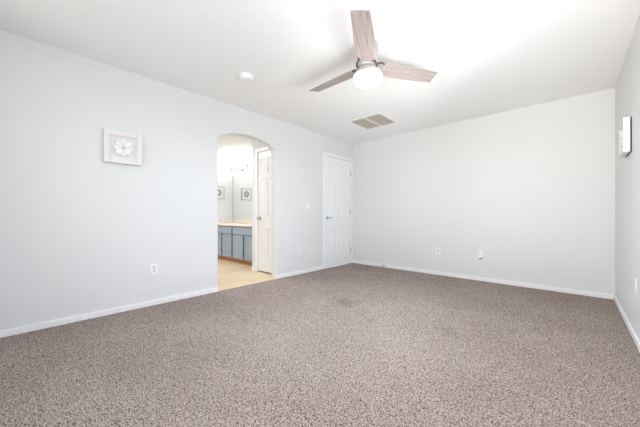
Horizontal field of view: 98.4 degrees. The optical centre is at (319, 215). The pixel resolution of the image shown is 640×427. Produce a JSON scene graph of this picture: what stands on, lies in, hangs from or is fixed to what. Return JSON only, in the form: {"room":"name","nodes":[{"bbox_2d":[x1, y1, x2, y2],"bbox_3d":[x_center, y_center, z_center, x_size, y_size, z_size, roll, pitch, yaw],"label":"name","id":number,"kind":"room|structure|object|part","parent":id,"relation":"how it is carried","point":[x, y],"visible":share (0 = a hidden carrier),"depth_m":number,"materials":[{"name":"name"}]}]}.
{"room":"empty bedroom","nodes":[
{"label":"empty bedroom","id":0,"kind":"room"},
{"bbox_2d":[0,30,352,330],"bbox_3d":[-1.146,-0.255,3.797,0.120,2.470,5.490,0,0,42],"label":"wall","id":1,"kind":"structure","parent":0,"point":[81,233],"depth_m":2.72,"materials":[{"name":"white paint"}]},
{"bbox_2d":[103,128,141,165],"bbox_3d":[-1.974,-0.682,2.769,0.049,0.318,0.318,0,0,42],"label":"shadow box","id":2,"kind":"object","parent":1,"relation":"attached to","point":[119,147],"visible":1,"depth_m":2.75,"materials":[{"name":"white wood"}]},
{"bbox_2d":[113,139,133,155],"bbox_3d":[-1.963,-0.682,2.759,0.020,0.171,0.171,0,0,43],"label":"flower","id":3,"kind":"object","parent":2,"relation":"on","point":[121,147],"depth_m":2.76,"materials":[{"name":"white paper"}]},
{"bbox_2d":[150,263,157,274],"bbox_3d":[-1.797,0.575,2.991,0.009,0.116,0.072,0,0,42],"label":"wall outlet","id":4,"kind":"object","parent":1,"relation":"attached to","point":[153,267],"visible":1,"depth_m":2.98,"materials":[{"name":"white plastic"}]},
{"bbox_2d":[0,266,322,337],"bbox_3d":[-1.407,0.938,3.413,0.014,0.056,4.332,0,0,42],"label":"baseboard","id":5,"kind":"structure","parent":1,"relation":"attached to","point":[24,329],"depth_m":2.70,"materials":[{"name":"white paint"}]},
{"bbox_2d":[306,203,310,209],"bbox_3d":[-0.203,-0.170,4.731,0.010,0.116,0.116,0,0,42],"label":"light switch","id":6,"kind":"object","parent":1,"relation":"attached to","point":[308,205],"visible":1,"depth_m":4.74,"materials":[{"name":"white plastic"}]},
{"bbox_2d":[323,152,352,268],"bbox_3d":[0.323,-0.103,5.388,0.136,2.127,0.915,0,0,42],"label":"trim","id":7,"kind":"structure","parent":1,"relation":"attached to","point":[325,154],"depth_m":5.05,"materials":[{"name":"white paint"}]},
{"bbox_2d":[326,156,350,266],"bbox_3d":[0.373,-0.079,5.346,0.105,2.058,0.802,0,0,42],"label":"door","id":8,"kind":"structure","parent":1,"relation":"in","point":[338,171],"depth_m":5.36,"materials":[{"name":"white paint"}]},
{"bbox_2d":[218,154,232,218],"bbox_3d":[-3.280,-0.255,5.731,0.120,2.470,3.420,0,0,42],"label":"wall","id":9,"kind":"structure","parent":0,"point":[225,175],"depth_m":6.71,"materials":[{"name":"white paint"}]},
{"bbox_2d":[218,186,224,198],"bbox_3d":[-2.417,-0.560,6.568,0.022,0.300,0.300,0,0,42],"label":"framed print","id":10,"kind":"object","parent":9,"relation":"attached to","point":[221,190],"visible":0.57,"depth_m":6.62,"materials":[{"name":"grey"}]},
{"bbox_2d":[233,151,251,174],"bbox_3d":[-1.103,-0.255,5.975,2.760,2.470,0.120,0,0,42],"label":"wall","id":11,"kind":"structure","parent":0,"point":[246,156],"depth_m":6.54,"materials":[{"name":"white paint"}]},
{"bbox_2d":[218,219,251,222],"bbox_3d":[-1.628,0.117,5.943,2.026,0.083,0.633,0,0,43],"label":"backsplash","id":12,"kind":"structure","parent":11,"relation":"attached to","point":[219,220],"depth_m":6.62,"materials":[{"name":"beige stone"}]},
{"bbox_2d":[229,160,249,171],"bbox_3d":[-1.887,-1.165,6.496,0.808,0.240,0.166,0,0,42],"label":"vanity light","id":13,"kind":"object","parent":11,"relation":"attached to","point":[241,162],"visible":1,"depth_m":6.50,"materials":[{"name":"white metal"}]},
{"bbox_2d":[233,172,251,218],"bbox_3d":[-1.427,-0.471,6.183,1.998,1.087,0.009,0,0,42],"label":"mirror","id":14,"kind":"object","parent":11,"relation":"attached to","point":[242,183],"visible":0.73,"depth_m":6.56,"materials":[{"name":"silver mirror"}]},
{"bbox_2d":[252,139,266,270],"bbox_3d":[-0.666,-0.255,4.950,0.730,2.470,0.800,0,0,42],"label":"wall","id":15,"kind":"structure","parent":0,"point":[255,144],"depth_m":4.87,"materials":[{"name":"white paint"}]},
{"bbox_2d":[255,147,268,270],"bbox_3d":[-0.874,-0.100,4.656,0.580,2.120,0.116,0,0,42],"label":"trim","id":16,"kind":"structure","parent":15,"relation":"attached to","point":[262,148],"depth_m":4.79,"materials":[{"name":"white paint"}]},
{"bbox_2d":[256,150,270,272],"bbox_3d":[-0.911,-0.078,4.615,0.454,2.036,0.104,0,0,42],"label":"door","id":17,"kind":"structure","parent":15,"relation":"in","point":[264,158],"depth_m":4.67,"materials":[{"name":"white paint"}]},
{"bbox_2d":[0,258,639,426],"bbox_3d":[-0.828,0.985,3.506,6.702,0.051,5.274,0,0,42],"label":"floor","id":18,"kind":"structure","parent":0,"point":[351,344],"depth_m":1.86,"materials":[{"name":"carpet"}]},
{"bbox_2d":[218,226,251,264],"bbox_3d":[-1.624,0.588,5.947,2.026,0.745,0.616,0,0,42],"label":"vanity cabinet","id":19,"kind":"object","parent":18,"relation":"on","point":[234,242],"visible":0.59,"depth_m":5.63,"materials":[{"name":"blue paint"}]},
{"bbox_3d":[-2.295,0.625,6.159,0.391,0.470,0.021,0,0,43],"label":"cabinet door","id":20,"kind":"part","parent":19,"relation":"part of","materials":[{"name":"blue paint"}]},
{"bbox_3d":[-2.138,0.297,6.015,0.816,0.145,0.021,0,0,43],"label":"drawer","id":21,"kind":"part","parent":19,"relation":"part of","materials":[{"name":"blue paint"}]},
{"bbox_3d":[-1.974,0.625,5.865,0.371,0.470,0.021,0,0,43],"label":"cabinet door","id":22,"kind":"part","parent":19,"relation":"part of","materials":[{"name":"blue paint"}]},
{"bbox_2d":[218,219,251,226],"bbox_3d":[-1.630,0.142,5.940,2.026,0.135,0.640,0,0,42],"label":"countertop","id":23,"kind":"structure","parent":19,"relation":"on","point":[221,222],"depth_m":6.34,"materials":[{"name":"beige stone"}]},
{"bbox_3d":[-1.657,0.625,5.574,0.381,0.470,0.021,0,0,43],"label":"cabinet door","id":24,"kind":"part","parent":19,"relation":"part of","materials":[{"name":"blue paint"}]},
{"bbox_3d":[-1.496,0.297,5.427,0.816,0.145,0.021,0,0,43],"label":"drawer","id":25,"kind":"part","parent":19,"relation":"part of","materials":[{"name":"blue paint"}]},
{"bbox_3d":[-1.336,0.625,5.280,0.381,0.470,0.021,0,0,43],"label":"cabinet door","id":26,"kind":"part","parent":19,"relation":"part of","materials":[{"name":"blue paint"}]},
{"bbox_2d":[0,0,639,155],"bbox_3d":[-0.796,-1.530,3.476,6.830,0.100,5.490,0,0,42],"label":"ceiling","id":27,"kind":"structure","parent":0,"point":[489,57],"depth_m":2.44,"materials":[{"name":"white paint"}]},
{"bbox_2d":[239,72,252,81],"bbox_3d":[-0.782,-1.456,2.918,0.150,0.047,0.150,0,0,42],"label":"smoke detector","id":28,"kind":"object","parent":27,"relation":"attached to","point":[245,77],"visible":1,"depth_m":2.88,"materials":[{"name":"white plastic"}]},
{"bbox_2d":[348,112,397,129],"bbox_3d":[0.834,-1.474,4.332,0.556,0.012,0.556,0,0,42],"label":"ceiling vent","id":29,"kind":"object","parent":27,"relation":"in","point":[376,120],"visible":1,"depth_m":4.31,"materials":[{"name":"beige metal"}]},
{"bbox_3d":[0.737,-1.473,4.421,0.237,0.010,0.457,0,0,43],"label":"louver panel","id":30,"kind":"part","parent":29,"relation":"part of","materials":[{"name":"beige metal"}]},
{"bbox_3d":[0.931,-1.473,4.243,0.237,0.010,0.457,0,0,43],"label":"louver panel","id":31,"kind":"part","parent":29,"relation":"part of","materials":[{"name":"beige metal"}]},
{"bbox_2d":[309,10,437,91],"bbox_3d":[0.311,-1.312,2.478,1.077,0.337,1.222,0,0,42],"label":"ceiling fan","id":32,"kind":"object","parent":27,"relation":"hanging from","point":[369,72],"visible":1,"depth_m":2.31,"materials":[{"name":"brown wood"}]},
{"bbox_3d":[0.139,-1.292,2.652,0.585,0.010,0.166,0,13,44],"label":"blade","id":33,"kind":"part","parent":32,"relation":"part of","materials":[{"name":"brown wood"}]},
{"bbox_3d":[0.322,-1.292,2.016,0.166,0.010,0.585,13,3,14],"label":"blade","id":34,"kind":"part","parent":32,"relation":"part of","materials":[{"name":"brown wood"}]},
{"bbox_3d":[0.782,-1.292,2.493,0.585,0.010,0.166,0,-13,-16],"label":"blade","id":35,"kind":"part","parent":32,"relation":"part of","materials":[{"name":"brown wood"}]},
{"bbox_2d":[353,88,614,299],"bbox_3d":[2.080,-0.255,4.483,3.950,2.470,0.120,0,0,42],"label":"wall","id":36,"kind":"structure","parent":0,"point":[530,188],"depth_m":3.94,"materials":[{"name":"white paint"}]},
{"bbox_2d":[477,250,483,258],"bbox_3d":[2.387,0.578,4.100,0.088,0.128,0.030,0,0,42],"label":"cable plate","id":37,"kind":"object","parent":36,"relation":"attached to","point":[480,254],"visible":1,"depth_m":4.09,"materials":[{"name":"white plastic"}]},
{"bbox_2d":[478,252,482,257],"bbox_3d":[2.383,0.578,4.095,0.068,0.095,0.018,0,0,43],"label":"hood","id":38,"kind":"object","parent":37,"relation":"attached to","point":[480,254],"depth_m":4.09,"materials":[{"name":"white plastic"}]},
{"bbox_2d":[353,260,613,299],"bbox_3d":[2.034,0.938,4.433,3.682,0.056,0.014,0,0,42],"label":"baseboard","id":39,"kind":"structure","parent":36,"relation":"attached to","point":[542,287],"depth_m":3.92,"materials":[{"name":"white paint"}]},
{"bbox_2d":[615,14,639,340],"bbox_3d":[1.678,-0.255,1.209,0.120,2.470,5.490,0,0,42],"label":"wall","id":40,"kind":"structure","parent":0,"point":[627,89],"depth_m":2.38,"materials":[{"name":"white paint"}]},
{"bbox_2d":[619,116,631,157],"bbox_3d":[2.664,-0.680,2.414,0.054,0.290,0.318,0,0,42],"label":"shadow box","id":41,"kind":"object","parent":40,"relation":"attached to","point":[625,127],"visible":1,"depth_m":2.30,"materials":[{"name":"grey"}]},
{"bbox_2d":[619,129,621,147],"bbox_3d":[2.651,-0.680,2.426,0.020,0.171,0.171,0,0,43],"label":"flower","id":42,"kind":"object","parent":41,"relation":"on","point":[620,136],"depth_m":2.45,"materials":[{"name":"white paper"}]},
{"bbox_3d":[2.680,-0.680,2.399,0.010,0.286,0.314,0,0,43],"label":"panel","id":43,"kind":"part","parent":41,"relation":"part of","materials":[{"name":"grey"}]},
{"bbox_2d":[614,295,639,352],"bbox_3d":[1.628,0.938,1.254,0.014,0.056,5.250,0,0,42],"label":"baseboard","id":44,"kind":"structure","parent":40,"relation":"attached to","point":[631,330],"depth_m":2.35,"materials":[{"name":"white paint"}]},
{"bbox_2d":[634,277,636,292],"bbox_3d":[2.441,0.535,2.138,0.009,0.116,0.072,0,0,42],"label":"wall outlet","id":45,"kind":"object","parent":40,"relation":"attached to","point":[635,278],"visible":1,"depth_m":2.12,"materials":[{"name":"white plastic"}]}
]}

